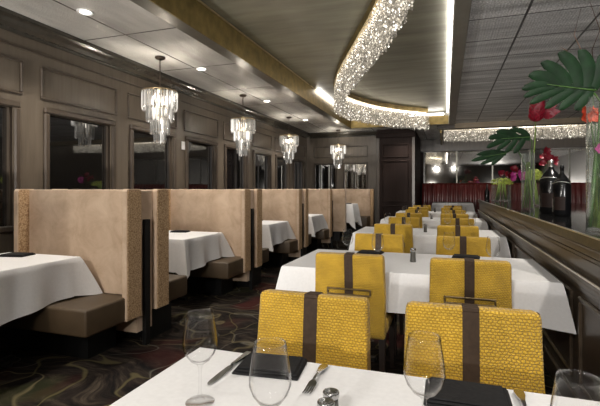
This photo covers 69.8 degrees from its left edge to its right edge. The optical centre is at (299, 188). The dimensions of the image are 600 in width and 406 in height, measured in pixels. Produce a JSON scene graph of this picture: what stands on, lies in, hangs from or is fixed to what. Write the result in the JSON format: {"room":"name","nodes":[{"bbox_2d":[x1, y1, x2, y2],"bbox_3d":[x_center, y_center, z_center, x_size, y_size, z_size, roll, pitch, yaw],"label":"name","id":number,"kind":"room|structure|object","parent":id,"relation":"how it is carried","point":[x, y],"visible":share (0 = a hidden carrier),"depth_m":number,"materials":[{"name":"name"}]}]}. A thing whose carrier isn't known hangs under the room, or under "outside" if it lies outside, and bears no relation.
{"room":"restaurant","nodes":[
{"label":"restaurant","id":0,"kind":"room"},
{"bbox_2d":[0,28,306,252],"bbox_3d":[-2.073,-0.270,5.430,0.222,3.100,13.750,0,0,19],"label":"wall","id":1,"kind":"structure","parent":0,"point":[36,81],"depth_m":4.68,"materials":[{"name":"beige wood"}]},
{"bbox_2d":[0,98,20,233],"bbox_3d":[-2.678,-0.200,3.412,0.095,1.160,0.930,0,0,19],"label":"window","id":2,"kind":"structure","parent":1,"relation":"in","point":[6,105],"depth_m":3.79,"materials":[{"name":"brown wood"}]},
{"bbox_2d":[43,107,115,189],"bbox_3d":[-2.301,-0.200,4.520,0.095,1.160,0.930,0,0,19],"label":"window","id":3,"kind":"structure","parent":1,"relation":"in","point":[76,147],"depth_m":4.52,"materials":[{"name":"brown glass"}]},
{"bbox_2d":[129,124,176,189],"bbox_3d":[-1.925,-0.200,5.628,0.095,1.160,0.930,0,0,19],"label":"window","id":4,"kind":"structure","parent":1,"relation":"in","point":[150,163],"depth_m":5.62,"materials":[{"name":"brown wood"}]},
{"bbox_2d":[0,39,306,142],"bbox_3d":[-1.998,-1.270,5.352,0.014,0.020,13.650,0,0,19],"label":"trim","id":5,"kind":"structure","parent":1,"relation":"attached to","point":[2,41],"depth_m":4.67,"materials":[{"name":"brown wood"}]},
{"bbox_2d":[0,6,309,138],"bbox_3d":[-1.948,-1.460,5.335,0.120,0.160,13.650,0,0,19],"label":"crown molding","id":6,"kind":"structure","parent":1,"relation":"attached to","point":[14,22],"depth_m":4.87,"materials":[{"name":"brown wood"}]},
{"bbox_2d":[185,136,217,188],"bbox_3d":[-1.549,-0.200,6.736,0.095,1.160,0.930,0,0,19],"label":"window","id":7,"kind":"structure","parent":1,"relation":"in","point":[199,153],"depth_m":6.79,"materials":[{"name":"brown wood"}]},
{"bbox_2d":[224,144,248,188],"bbox_3d":[-1.173,-0.200,7.844,0.095,1.160,0.930,0,0,19],"label":"window","id":8,"kind":"structure","parent":1,"relation":"in","point":[234,164],"depth_m":7.88,"materials":[{"name":"brown glass"}]},
{"bbox_2d":[253,150,271,188],"bbox_3d":[-0.797,-0.200,8.951,0.095,1.160,0.930,0,0,19],"label":"window","id":9,"kind":"structure","parent":1,"relation":"in","point":[260,158],"depth_m":9.03,"materials":[{"name":"brown glass"}]},
{"bbox_2d":[275,154,290,188],"bbox_3d":[-0.421,-0.200,10.059,0.095,1.160,0.930,0,0,19],"label":"window","id":10,"kind":"structure","parent":1,"relation":"in","point":[281,168],"depth_m":10.13,"materials":[{"name":"black glass"}]},
{"bbox_2d":[293,158,304,188],"bbox_3d":[-0.044,-0.200,11.167,0.095,1.160,0.930,0,0,19],"label":"window","id":11,"kind":"structure","parent":1,"relation":"in","point":[297,163],"depth_m":11.30,"materials":[{"name":"black glass"}]},
{"bbox_2d":[0,0,439,139],"bbox_3d":[0.056,-1.570,6.106,3.620,0.100,16.400,0,0,19],"label":"ceiling","id":12,"kind":"structure","parent":0,"point":[124,28],"depth_m":4.75,"materials":[{"name":"paint"}]},
{"bbox_2d":[141,56,177,143],"bbox_3d":[-1.612,-1.022,4.951,0.404,0.996,0.403,0,0,33],"label":"crystal chandelier","id":13,"kind":"object","parent":12,"relation":"hanging from","point":[160,110],"visible":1,"depth_m":4.86,"materials":[{"name":"clear glass"}]},
{"bbox_2d":[230,94,255,155],"bbox_3d":[-0.922,-1.022,6.953,0.404,0.996,0.403,0,0,-21],"label":"crystal chandelier","id":14,"kind":"object","parent":12,"relation":"hanging from","point":[247,127],"visible":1,"depth_m":6.85,"materials":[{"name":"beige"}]},
{"bbox_2d":[279,117,298,163],"bbox_3d":[-0.232,-1.022,9.078,0.404,0.996,0.403,0,0,12],"label":"crystal chandelier","id":15,"kind":"object","parent":12,"relation":"hanging from","point":[284,141],"visible":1,"depth_m":8.97,"materials":[{"name":"beige"}]},
{"bbox_2d":[330,130,345,167],"bbox_3d":[0.979,-1.022,11.078,0.404,0.996,0.403,0,0,21],"label":"crystal chandelier","id":16,"kind":"object","parent":12,"relation":"hanging from","point":[337,152],"visible":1,"depth_m":10.96,"materials":[{"name":"beige"}]},
{"bbox_2d":[0,247,560,405],"bbox_3d":[2.487,1.330,5.334,8.920,0.100,16.700,0,0,19],"label":"floor","id":17,"kind":"structure","parent":0,"point":[34,378],"depth_m":3.27,"materials":[{"name":"carpet"}]},
{"bbox_2d":[1,189,140,358],"bbox_3d":[-1.919,0.640,3.379,1.194,1.280,0.545,0,0,19],"label":"bench","id":18,"kind":"object","parent":17,"relation":"on","point":[102,228],"visible":0.77,"depth_m":3.44,"materials":[{"name":"beige fabric"}]},
{"bbox_2d":[52,189,186,338],"bbox_3d":[-1.683,0.640,4.085,1.194,1.280,0.545,0,0,19],"label":"bench","id":19,"kind":"object","parent":17,"relation":"on","point":[166,287],"visible":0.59,"depth_m":3.72,"materials":[{"name":"beige fabric"}]},
{"bbox_2d":[116,190,151,344],"bbox_3d":[-1.793,0.645,3.727,1.148,1.270,0.190,0,0,19],"label":"divider","id":20,"kind":"object","parent":17,"relation":"on","point":[143,323],"visible":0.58,"depth_m":3.53,"materials":[{"name":"beige fabric"}]},
{"bbox_2d":[171,273,187,301],"bbox_3d":[-1.440,0.909,4.998,0.726,0.742,0.776,0,0,19],"label":"table","id":21,"kind":"object","parent":17,"relation":"on","point":[182,297],"visible":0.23,"depth_m":4.96,"materials":[{"name":"brown wood"}]},
{"bbox_2d":[169,230,233,278],"bbox_3d":[-1.440,0.720,4.998,0.986,0.380,1.036,0,0,19],"label":"tablecloth","id":22,"kind":"object","parent":21,"relation":"on","point":[188,251],"visible":0.52,"depth_m":4.70,"materials":[{"name":"white fabric"}]},
{"bbox_2d":[168,189,250,295],"bbox_3d":[-1.266,0.640,5.301,1.194,1.280,0.545,0,0,19],"label":"bench","id":23,"kind":"object","parent":17,"relation":"on","point":[226,211],"visible":0.69,"depth_m":5.37,"materials":[{"name":"beige fabric"}]},
{"bbox_2d":[233,190,253,289],"bbox_3d":[-1.140,0.645,5.649,1.148,1.270,0.190,0,0,19],"label":"divider","id":24,"kind":"object","parent":17,"relation":"on","point":[249,275],"visible":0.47,"depth_m":5.45,"materials":[{"name":"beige fabric"}]},
{"bbox_2d":[233,189,268,286],"bbox_3d":[-1.030,0.640,6.008,1.194,1.280,0.545,0,0,19],"label":"bench","id":25,"kind":"object","parent":17,"relation":"on","point":[261,255],"visible":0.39,"depth_m":5.62,"materials":[{"name":"beige fabric"}]},
{"bbox_2d":[262,189,301,266],"bbox_3d":[-0.613,0.640,7.223,1.194,1.280,0.545,0,0,19],"label":"bench","id":26,"kind":"object","parent":17,"relation":"on","point":[277,204],"visible":0.44,"depth_m":7.27,"materials":[{"name":"beige fabric"}]},
{"bbox_2d":[289,190,303,256],"bbox_3d":[-0.487,0.645,7.572,1.148,1.270,0.190,0,0,19],"label":"divider","id":27,"kind":"object","parent":17,"relation":"on","point":[299,253],"visible":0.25,"depth_m":7.36,"materials":[{"name":"beige fabric"}]},
{"bbox_2d":[289,189,310,261],"bbox_3d":[-0.378,0.640,7.930,1.194,1.280,0.545,0,0,19],"label":"bench","id":28,"kind":"object","parent":17,"relation":"on","point":[307,237],"visible":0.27,"depth_m":7.52,"materials":[{"name":"beige fabric"}]},
{"bbox_2d":[256,289,370,370],"bbox_3d":[-0.034,0.839,1.418,0.450,0.882,0.584,0,0,20],"label":"dining chair","id":29,"kind":"object","parent":17,"relation":"on","point":[317,327],"visible":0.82,"depth_m":1.61,"materials":[{"name":"fabric"}]},
{"bbox_2d":[307,189,331,249],"bbox_3d":[0.039,0.640,9.145,1.194,1.280,0.545,0,0,19],"label":"bench","id":30,"kind":"object","parent":17,"relation":"on","point":[319,200],"visible":0.45,"depth_m":9.19,"materials":[{"name":"beige fabric"}]},
{"bbox_2d":[315,252,394,371],"bbox_3d":[0.390,0.839,2.912,0.450,0.882,0.584,0,0,19],"label":"dining chair","id":31,"kind":"object","parent":17,"relation":"on","point":[348,273],"visible":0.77,"depth_m":2.64,"materials":[{"name":"yellow fabric"}]},
{"bbox_2d":[370,355,376,361],"bbox_3d":[0.818,0.909,3.110,1.666,0.742,0.851,0,0,19],"label":"dining table","id":32,"kind":"object","parent":17,"relation":"on","point":[373,358],"visible":0.12,"depth_m":3.18,"materials":[{"name":"brown wood"}]},
{"bbox_2d":[276,249,575,333],"bbox_3d":[0.818,0.662,3.110,1.802,0.265,0.987,0,0,19],"label":"tablecloth","id":33,"kind":"object","parent":32,"relation":"on","point":[534,288],"visible":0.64,"depth_m":2.69,"materials":[{"name":"white fabric"}]},
{"bbox_2d":[354,233,403,355],"bbox_3d":[0.627,0.839,3.628,0.450,0.882,0.584,0,0,19],"label":"dining chair","id":34,"kind":"object","parent":17,"relation":"on","point":[394,243],"visible":0.3,"depth_m":3.81,"materials":[{"name":"yellow fabric"}]},
{"bbox_2d":[374,223,412,252],"bbox_3d":[1.156,0.839,5.176,0.450,0.882,0.584,0,0,20],"label":"dining chair","id":35,"kind":"object","parent":17,"relation":"on","point":[406,230],"visible":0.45,"depth_m":4.88,"materials":[{"name":"yellow fabric"}]},
{"bbox_2d":[388,217,419,227],"bbox_3d":[1.398,0.839,5.890,0.450,0.882,0.584,0,0,19],"label":"dining chair","id":36,"kind":"object","parent":17,"relation":"on","point":[414,221],"visible":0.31,"depth_m":6.08,"materials":[{"name":"yellow fabric"}]},
{"bbox_2d":[396,213,421,227],"bbox_3d":[1.902,0.839,7.447,0.450,0.882,0.584,0,0,18],"label":"dining chair","id":37,"kind":"object","parent":17,"relation":"on","point":[418,215],"visible":0.27,"depth_m":7.16,"materials":[{"name":"yellow fabric"}]},
{"bbox_2d":[440,213,468,224],"bbox_3d":[2.586,0.839,7.215,0.450,0.882,0.584,0,0,18],"label":"dining chair","id":38,"kind":"object","parent":17,"relation":"on","point":[454,215],"visible":0.23,"depth_m":6.95,"materials":[{"name":"yellow fabric"}]},
{"bbox_2d":[437,225,478,236],"bbox_3d":[1.808,0.839,4.955,0.450,0.882,0.584,0,0,18],"label":"dining chair","id":39,"kind":"object","parent":17,"relation":"on","point":[442,230],"visible":0.34,"depth_m":4.68,"materials":[{"name":"yellow fabric"}]},
{"bbox_2d":[441,218,474,225],"bbox_3d":[2.081,0.839,5.659,0.450,0.882,0.584,0,0,18],"label":"dining chair","id":40,"kind":"object","parent":17,"relation":"on","point":[444,221],"visible":0.23,"depth_m":5.86,"materials":[{"name":"yellow fabric"}]},
{"bbox_2d":[436,236,490,256],"bbox_3d":[1.302,0.839,3.399,0.450,0.882,0.584,0,0,18],"label":"dining chair","id":41,"kind":"object","parent":17,"relation":"on","point":[480,246],"visible":0.26,"depth_m":3.60,"materials":[{"name":"yellow fabric"}]},
{"bbox_2d":[429,257,511,308],"bbox_3d":[1.050,0.839,2.688,0.450,0.882,0.584,0,0,20],"label":"dining chair","id":42,"kind":"object","parent":17,"relation":"on","point":[487,283],"visible":0.56,"depth_m":2.42,"materials":[{"name":"yellow fabric"}]},
{"bbox_2d":[404,301,544,393],"bbox_3d":[0.506,0.839,1.235,0.450,0.882,0.584,0,0,18],"label":"dining chair","id":43,"kind":"object","parent":17,"relation":"on","point":[503,347],"visible":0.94,"depth_m":1.43,"materials":[{"name":"yellow fabric"}]},
{"bbox_3d":[-2.211,0.909,3.116,0.726,0.742,0.776,0,0,19],"label":"table","id":44,"kind":"object","parent":17,"relation":"on","visible":0},
{"bbox_2d":[0,252,102,325],"bbox_3d":[-2.211,0.720,3.116,0.986,0.380,1.036,0,0,19],"label":"tablecloth","id":45,"kind":"object","parent":44,"relation":"on","point":[28,284],"visible":0.92,"depth_m":3.06,"materials":[{"name":"white fabric"}]},
{"bbox_2d":[0,252,34,256],"bbox_3d":[-2.247,0.520,3.414,0.210,0.017,0.150,0,0,7],"label":"folded napkin","id":46,"kind":"object","parent":45,"relation":"on","point":[12,254],"visible":1,"depth_m":3.36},
{"bbox_3d":[0.181,0.909,0.813,1.356,0.742,0.831,0,0,19],"label":"dining table","id":47,"kind":"object","parent":17,"relation":"on","visible":0},
{"bbox_2d":[110,347,599,405],"bbox_3d":[0.181,0.662,0.812,1.462,0.265,0.936,0,0,19],"label":"tablecloth","id":48,"kind":"object","parent":47,"relation":"on","point":[178,384],"visible":0.81,"depth_m":1.14,"materials":[{"name":"white fabric"}]},
{"bbox_2d":[207,351,250,384],"bbox_3d":[-0.206,0.524,1.269,0.021,0.009,0.240,0,0,20],"label":"table knife","id":49,"kind":"object","parent":48,"relation":"on","point":[224,371],"visible":0.96,"depth_m":1.25,"materials":[{"name":"metal"}]},
{"bbox_2d":[232,352,307,380],"bbox_3d":[-0.086,0.520,1.273,0.195,0.017,0.140,0,0,13],"label":"folded napkin","id":50,"kind":"object","parent":48,"relation":"on","point":[265,365],"visible":1,"depth_m":1.24,"materials":[{"name":"fabric"}]},
{"bbox_2d":[302,364,327,393],"bbox_3d":[0.045,0.520,1.191,0.024,0.013,0.189,0,0,18],"label":"fork","id":51,"kind":"object","parent":48,"relation":"on","point":[312,383],"visible":1,"depth_m":1.16,"materials":[{"name":"metal"}]},
{"bbox_2d":[317,397,334,405],"bbox_3d":[0.057,0.499,0.955,0.041,0.059,0.041,0,0,19],"label":"salt shaker","id":52,"kind":"object","parent":48,"relation":"on","point":[324,401],"visible":1,"depth_m":0.95,"materials":[{"name":"metal"}]},
{"bbox_2d":[323,387,338,405],"bbox_3d":[0.072,0.499,1.002,0.041,0.059,0.041,0,0,19],"label":"salt shaker","id":53,"kind":"object","parent":48,"relation":"on","point":[333,393],"visible":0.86,"depth_m":0.99,"materials":[{"name":"metal"}]},
{"bbox_2d":[423,377,512,405],"bbox_3d":[0.421,0.520,1.085,0.206,0.017,0.147,0,0,19],"label":"folded napkin","id":54,"kind":"object","parent":48,"relation":"on","point":[452,392],"visible":1,"depth_m":1.08,"materials":[{"name":"fabric"}]},
{"bbox_2d":[513,389,526,405],"bbox_3d":[0.534,0.520,1.022,0.026,0.014,0.200,0,0,19],"label":"fork","id":55,"kind":"object","parent":48,"relation":"on","point":[519,394],"visible":1,"depth_m":1.08,"materials":[{"name":"metal"}]},
{"bbox_3d":[1.587,0.909,5.373,1.666,0.742,0.851,0,0,19],"label":"dining table","id":56,"kind":"object","parent":17,"relation":"on","visible":0},
{"bbox_2d":[349,227,510,257],"bbox_3d":[1.587,0.662,5.373,1.802,0.265,0.987,0,0,19],"label":"tablecloth","id":57,"kind":"object","parent":56,"relation":"on","point":[424,242],"visible":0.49,"depth_m":4.95,"materials":[{"name":"white fabric"}]},
{"bbox_3d":[2.355,0.909,7.636,1.666,0.742,0.851,0,0,19],"label":"dining table","id":58,"kind":"object","parent":17,"relation":"on","visible":0},
{"bbox_2d":[380,216,488,229],"bbox_3d":[2.355,0.662,7.636,1.802,0.265,0.987,0,0,19],"label":"tablecloth","id":59,"kind":"object","parent":58,"relation":"on","point":[433,223],"visible":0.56,"depth_m":7.23,"materials":[{"name":"white fabric"}]},
{"bbox_3d":[3.123,0.909,9.899,1.666,0.742,0.851,0,0,19],"label":"dining table","id":60,"kind":"object","parent":17,"relation":"on","visible":0},
{"bbox_2d":[395,211,477,217],"bbox_3d":[3.123,0.662,9.899,1.802,0.265,0.987,0,0,19],"label":"tablecloth","id":61,"kind":"object","parent":60,"relation":"on","point":[437,213],"visible":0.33,"depth_m":9.47,"materials":[{"name":"white fabric"}]},
{"bbox_3d":[-0.692,0.909,6.888,0.726,0.742,0.776,0,0,19],"label":"table","id":62,"kind":"object","parent":17,"relation":"on","visible":0},
{"bbox_2d":[262,220,295,251],"bbox_3d":[-0.692,0.720,6.888,0.986,0.380,1.036,0,0,19],"label":"tablecloth","id":63,"kind":"object","parent":62,"relation":"on","point":[273,232],"visible":0.41,"depth_m":6.64,"materials":[{"name":"white fabric"}]},
{"bbox_3d":[-0.011,0.909,8.769,0.726,0.742,0.776,0,0,19],"label":"table","id":64,"kind":"object","parent":17,"relation":"on","visible":0},
{"bbox_2d":[308,214,327,236],"bbox_3d":[-0.011,0.720,8.769,0.986,0.380,1.036,0,0,19],"label":"tablecloth","id":65,"kind":"object","parent":64,"relation":"on","point":[316,222],"visible":0.35,"depth_m":8.56,"materials":[{"name":"white fabric"}]},
{"bbox_2d":[201,0,452,115],"bbox_3d":[0.261,-1.790,4.030,2.397,0.100,12.600,0,0,19],"label":"ceiling","id":66,"kind":"structure","parent":0,"point":[310,38],"depth_m":5.11,"materials":[{"name":"beige paint"}]},
{"bbox_2d":[130,0,350,128],"bbox_3d":[-0.851,-1.595,4.439,0.148,0.290,12.660,0,0,19],"label":"beam","id":67,"kind":"structure","parent":66,"relation":"attached to","point":[147,5],"depth_m":4.44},
{"bbox_2d":[149,0,350,127],"bbox_3d":[-0.801,-1.594,4.338,0.012,0.292,12.500,0,0,19],"label":"trim","id":68,"kind":"structure","parent":66,"relation":"attached to","point":[192,13],"depth_m":4.72,"materials":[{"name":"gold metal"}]},
{"bbox_2d":[333,0,428,130],"bbox_3d":[1.113,-1.496,6.435,1.614,0.489,6.698,0,0,19],"label":"chandelier","id":69,"kind":"object","parent":66,"relation":"hanging from","point":[374,29],"visible":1,"depth_m":5.15,"materials":[{"name":"clear glass"}]},
{"bbox_2d":[351,111,454,128],"bbox_3d":[2.343,-1.595,9.962,2.349,0.290,0.148,0,0,19],"label":"beam","id":70,"kind":"structure","parent":66,"relation":"attached to","point":[444,112],"depth_m":9.67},
{"bbox_2d":[351,115,447,127],"bbox_3d":[2.256,-1.544,9.906,2.197,0.192,0.012,0,0,19],"label":"trim","id":71,"kind":"structure","parent":70,"relation":"attached to","point":[443,119],"depth_m":9.80,"materials":[{"name":"gold metal"}]},
{"bbox_2d":[447,0,450,112],"bbox_3d":[1.285,-1.709,3.683,0.025,0.058,12.200,0,0,19],"label":"light","id":72,"kind":"object","parent":66,"relation":"attached to","point":[449,1],"visible":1,"depth_m":5.03,"materials":[{"name":"white"}]},
{"bbox_2d":[449,0,471,123],"bbox_3d":[1.358,-1.595,3.611,0.130,0.290,12.512,0,0,19],"label":"beam","id":73,"kind":"structure","parent":66,"relation":"attached to","point":[461,8],"depth_m":4.44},
{"bbox_2d":[321,234,351,248],"bbox_3d":[0.759,1.205,10.477,1.940,0.150,2.170,0,0,19],"label":"platform","id":74,"kind":"object","parent":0,"point":[344,242],"depth_m":9.34,"materials":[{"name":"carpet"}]},
{"bbox_2d":[332,189,345,240],"bbox_3d":[0.324,0.565,9.616,1.430,1.130,0.120,0,0,19],"label":"screen","id":75,"kind":"object","parent":74,"relation":"on","point":[338,195],"visible":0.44,"depth_m":9.38,"materials":[{"name":"beige fabric"}]},
{"bbox_2d":[340,189,373,234],"bbox_3d":[0.956,0.565,10.965,1.760,1.130,0.580,0,0,19],"label":"bench","id":76,"kind":"object","parent":74,"relation":"on","point":[364,198],"visible":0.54,"depth_m":10.93,"materials":[{"name":"beige fabric"}]},
{"bbox_3d":[1.005,0.744,10.175,0.576,0.772,0.576,0,0,19],"label":"table","id":77,"kind":"object","parent":74,"relation":"on","visible":0},
{"bbox_2d":[346,203,361,228],"bbox_3d":[1.005,0.630,10.175,0.792,0.560,0.792,0,0,19],"label":"tablecloth","id":78,"kind":"object","parent":77,"relation":"on","point":[352,210],"visible":0.44,"depth_m":9.81,"materials":[{"name":"white fabric"}]},
{"bbox_2d":[307,136,376,226],"bbox_3d":[1.066,-0.270,11.614,2.190,3.100,0.220,0,0,19],"label":"wall","id":79,"kind":"structure","parent":0,"point":[358,149],"depth_m":11.45,"materials":[{"name":"beige wood"}]},
{"bbox_2d":[314,163,336,188],"bbox_3d":[0.683,-0.160,11.632,0.645,1.080,0.037,0,0,19],"label":"window","id":80,"kind":"structure","parent":79,"relation":"in","point":[325,174],"depth_m":11.63,"materials":[{"name":"black glass"}]},
{"bbox_2d":[309,130,376,138],"bbox_3d":[1.136,-1.460,11.432,1.840,0.160,0.120,0,0,19],"label":"crown molding","id":81,"kind":"structure","parent":79,"relation":"attached to","point":[367,132],"depth_m":11.41,"materials":[{"name":"brown wood"}]},
{"bbox_2d":[343,162,367,188],"bbox_3d":[1.461,-0.160,11.367,0.670,1.080,0.037,0,0,19],"label":"window","id":82,"kind":"structure","parent":79,"relation":"in","point":[355,175],"depth_m":11.36,"materials":[{"name":"brown glass"}]},
{"bbox_2d":[376,128,420,222],"bbox_3d":[2.896,-0.170,12.286,0.984,2.900,3.070,0,0,19],"label":"wall pier","id":83,"kind":"object","parent":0,"point":[398,150],"visible":0.82,"depth_m":10.90,"materials":[{"name":"brown wood"}]},
{"bbox_2d":[421,152,423,204],"bbox_3d":[6.524,-0.320,12.676,5.796,3.200,0.200,0,0,19],"label":"wall","id":84,"kind":"structure","parent":0,"point":[422,153],"depth_m":13.48,"materials":[{"name":"brown wood"}]},
{"bbox_2d":[424,151,455,182],"bbox_3d":[4.319,-0.535,13.308,0.955,1.230,0.020,0,0,19],"label":"mirror panel","id":85,"kind":"object","parent":84,"relation":"attached to","point":[439,167],"visible":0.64,"depth_m":13.29,"materials":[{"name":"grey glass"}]},
{"bbox_2d":[458,151,491,182],"bbox_3d":[5.266,-0.535,12.986,0.955,1.230,0.020,0,0,19],"label":"mirror panel","id":86,"kind":"object","parent":84,"relation":"attached to","point":[469,171],"visible":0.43,"depth_m":12.99,"materials":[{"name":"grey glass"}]},
{"bbox_2d":[493,149,528,182],"bbox_3d":[6.213,-0.535,12.665,0.955,1.230,0.020,0,0,19],"label":"mirror panel","id":87,"kind":"object","parent":84,"relation":"attached to","point":[511,158],"visible":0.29,"depth_m":12.65,"materials":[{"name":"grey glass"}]},
{"bbox_2d":[531,148,568,182],"bbox_3d":[7.160,-0.535,12.343,0.955,1.230,0.020,0,0,19],"label":"mirror panel","id":88,"kind":"object","parent":84,"relation":"attached to","point":[563,154],"visible":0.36,"depth_m":12.28,"materials":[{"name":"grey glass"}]},
{"bbox_2d":[571,148,593,182],"bbox_3d":[8.107,-0.535,12.022,0.955,1.230,0.020,0,0,19],"label":"mirror panel","id":89,"kind":"object","parent":84,"relation":"attached to","point":[581,167],"visible":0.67,"depth_m":12.08,"materials":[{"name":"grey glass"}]},
{"bbox_2d":[420,127,599,151],"bbox_3d":[6.470,-1.435,12.440,5.746,0.570,0.280,0,0,19],"label":"wall header","id":90,"kind":"structure","parent":0,"point":[426,145],"depth_m":12.56,"materials":[{"name":"brown paint"}]},
{"bbox_2d":[442,124,586,132],"bbox_3d":[6.354,-1.750,10.938,5.200,0.100,3.400,0,0,19],"label":"ceiling","id":91,"kind":"structure","parent":0,"point":[586,124],"depth_m":12.29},
{"bbox_2d":[443,127,511,141],"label":"chandelier","id":92,"kind":"object","parent":91,"relation":"hanging from","point":[476,134],"depth_m":11.33,"materials":[{"name":"clear glass"}]},
{"bbox_2d":[454,117,597,129],"bbox_3d":[5.891,-1.585,9.279,4.810,0.370,0.240,0,0,19],"label":"beam","id":93,"kind":"structure","parent":91,"relation":"attached to","point":[559,121],"depth_m":9.51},
{"bbox_2d":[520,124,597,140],"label":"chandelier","id":94,"kind":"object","parent":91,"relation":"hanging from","point":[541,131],"depth_m":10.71,"materials":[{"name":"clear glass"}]},
{"bbox_2d":[455,0,599,122],"bbox_3d":[3.793,-1.570,3.021,4.960,0.100,12.960,0,0,19],"label":"ceiling","id":95,"kind":"structure","parent":0,"point":[507,41],"depth_m":4.59,"materials":[{"name":"metal"}]},
{"bbox_2d":[478,203,599,401],"bbox_3d":[1.964,0.784,3.452,0.189,0.992,12.600,0,0,19],"label":"wall","id":96,"kind":"structure","parent":0,"point":[576,265],"depth_m":2.52,"materials":[{"name":"brown wood"}]},
{"bbox_2d":[478,199,599,250],"bbox_3d":[2.534,0.258,3.285,1.364,0.057,12.550,0,0,19],"label":"countertop","id":97,"kind":"structure","parent":96,"relation":"on","point":[573,227],"depth_m":3.35,"materials":[{"name":"black"}]},
{"bbox_2d":[491,185,510,200],"bbox_3d":[3.853,0.079,8.242,0.300,0.300,0.300,0,0,15],"label":"vase","id":98,"kind":"object","parent":97,"relation":"on","point":[492,186],"visible":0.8,"depth_m":8.23,"materials":[{"name":"clear glass"}]},
{"bbox_2d":[491,178,512,199],"bbox_3d":[3.754,0.002,8.025,0.384,0.420,0.623,0,0,19],"label":"hydrangea","id":99,"kind":"object","parent":98,"relation":"in","point":[506,181],"visible":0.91,"depth_m":7.99,"materials":[{"name":"plant"}]},
{"bbox_2d":[498,165,518,182],"bbox_3d":[3.795,-0.114,7.891,0.368,0.634,0.705,0,0,19],"label":"orchid spray","id":100,"kind":"object","parent":98,"relation":"in","point":[514,168],"visible":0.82,"depth_m":7.66,"materials":[{"name":"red plant"}]},
{"bbox_2d":[539,160,558,213],"bbox_3d":[2.353,-0.021,4.037,0.198,0.500,0.193,0,0,19],"label":"bottle","id":101,"kind":"object","parent":97,"relation":"on","point":[546,180],"visible":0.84,"depth_m":3.98,"materials":[{"name":"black glass"}]},
{"bbox_2d":[552,165,570,215],"bbox_3d":[2.229,0.014,3.663,0.142,0.430,0.137,0,0,19],"label":"bottle","id":102,"kind":"object","parent":97,"relation":"on","point":[562,184],"visible":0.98,"depth_m":3.61,"materials":[{"name":"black glass"}]},
{"bbox_2d":[586,103,597,231],"bbox_3d":[1.610,-0.131,2.300,0.136,0.720,0.136,0,0,19],"label":"vase","id":103,"kind":"object","parent":97,"relation":"on","point":[587,103],"visible":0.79,"depth_m":2.34,"materials":[{"name":"clear glass"}]},
{"bbox_2d":[522,49,599,179],"bbox_3d":[1.401,-0.264,2.272,0.469,0.928,0.093,0,0,-2],"label":"monstera leaf","id":104,"kind":"object","parent":103,"relation":"in","point":[581,81],"visible":1,"depth_m":2.27,"materials":[{"name":"plant"}]},
{"bbox_2d":[582,106,598,152],"bbox_3d":[1.599,-0.132,2.363,0.099,0.665,0.080,0,0,19],"label":"orchid spray","id":105,"kind":"object","parent":103,"relation":"in","point":[593,113],"visible":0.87,"depth_m":2.35,"materials":[{"name":"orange plant"}]},
{"bbox_2d":[588,141,597,227],"bbox_3d":[1.574,-0.024,2.312,0.052,0.461,0.024,0,0,19],"label":"stem","id":106,"kind":"object","parent":103,"relation":"in","point":[594,169],"visible":1,"depth_m":2.30,"materials":[{"name":"plant"}]},
{"bbox_2d":[592,142,599,226],"bbox_3d":[1.609,-0.024,2.330,0.043,0.461,0.027,0,0,42],"label":"stem","id":107,"kind":"object","parent":103,"relation":"in","point":[595,211],"visible":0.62,"depth_m":2.32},
{"bbox_2d":[594,143,599,203],"bbox_3d":[1.600,-0.023,2.283,0.075,0.446,0.059,0,0,19],"label":"orchid spray","id":108,"kind":"object","parent":103,"relation":"in","point":[597,148],"visible":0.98,"depth_m":2.30,"materials":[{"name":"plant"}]},
{"bbox_3d":[2.497,-0.081,4.709,0.132,0.620,0.132,0,0,19],"label":"vase","id":109,"kind":"object","parent":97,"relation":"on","visible":0},
{"bbox_2d":[471,149,527,206],"bbox_3d":[2.204,-0.133,4.790,0.593,0.666,0.092,0,0,7],"label":"monstera leaf","id":110,"kind":"object","parent":109,"relation":"in","point":[493,155],"visible":0.93,"depth_m":4.79,"materials":[{"name":"plant"}]},
{"bbox_2d":[486,127,532,206],"bbox_3d":[2.287,-0.237,4.700,0.512,0.874,0.070,0,0,-6],"label":"monstera leaf","id":111,"kind":"object","parent":109,"relation":"in","point":[501,135],"visible":1,"depth_m":4.70,"materials":[{"name":"plant"}]},
{"bbox_2d":[528,98,559,206],"bbox_3d":[2.669,-0.401,4.690,0.324,1.204,0.173,0,0,19],"label":"flower","id":112,"kind":"object","parent":109,"relation":"in","point":[537,112],"visible":0.91,"depth_m":4.69,"materials":[{"name":"red plant"}]},
{"bbox_3d":[3.206,0.079,5.818,0.128,0.300,0.128,0,0,15],"label":"vase","id":113,"kind":"object","parent":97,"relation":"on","visible":0},
{"bbox_2d":[527,169,542,204],"bbox_3d":[3.092,-0.029,5.701,0.212,0.477,0.320,0,0,19],"label":"hydrangea","id":114,"kind":"object","parent":113,"relation":"in","point":[536,176],"visible":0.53,"depth_m":5.68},
{"bbox_2d":[537,146,558,203],"bbox_3d":[3.384,-0.189,5.854,0.332,0.780,0.105,0,0,-5],"label":"orchid spray","id":115,"kind":"object","parent":113,"relation":"in","point":[546,155],"visible":0.85,"depth_m":5.85,"materials":[{"name":"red plant"}]},
{"bbox_3d":[6.113,1.200,11.389,5.746,0.160,2.500,0,0,19],"label":"platform","id":116,"kind":"object","parent":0,"visible":0},
{"bbox_2d":[422,182,590,217],"bbox_3d":[6.361,0.470,12.087,5.646,1.300,0.720,0,0,19],"label":"banquette","id":117,"kind":"object","parent":116,"relation":"on","point":[580,191],"visible":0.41,"depth_m":12.57,"materials":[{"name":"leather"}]},
{"bbox_3d":[4.138,0.749,11.690,0.976,0.742,0.776,0,0,19],"label":"dining table","id":118,"kind":"object","parent":116,"relation":"on","visible":0},
{"bbox_2d":[431,202,474,211],"bbox_3d":[4.138,0.502,11.690,1.112,0.265,0.912,0,0,19],"label":"tablecloth","id":119,"kind":"object","parent":118,"relation":"on","point":[467,206],"visible":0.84,"depth_m":11.33,"materials":[{"name":"white fabric"}]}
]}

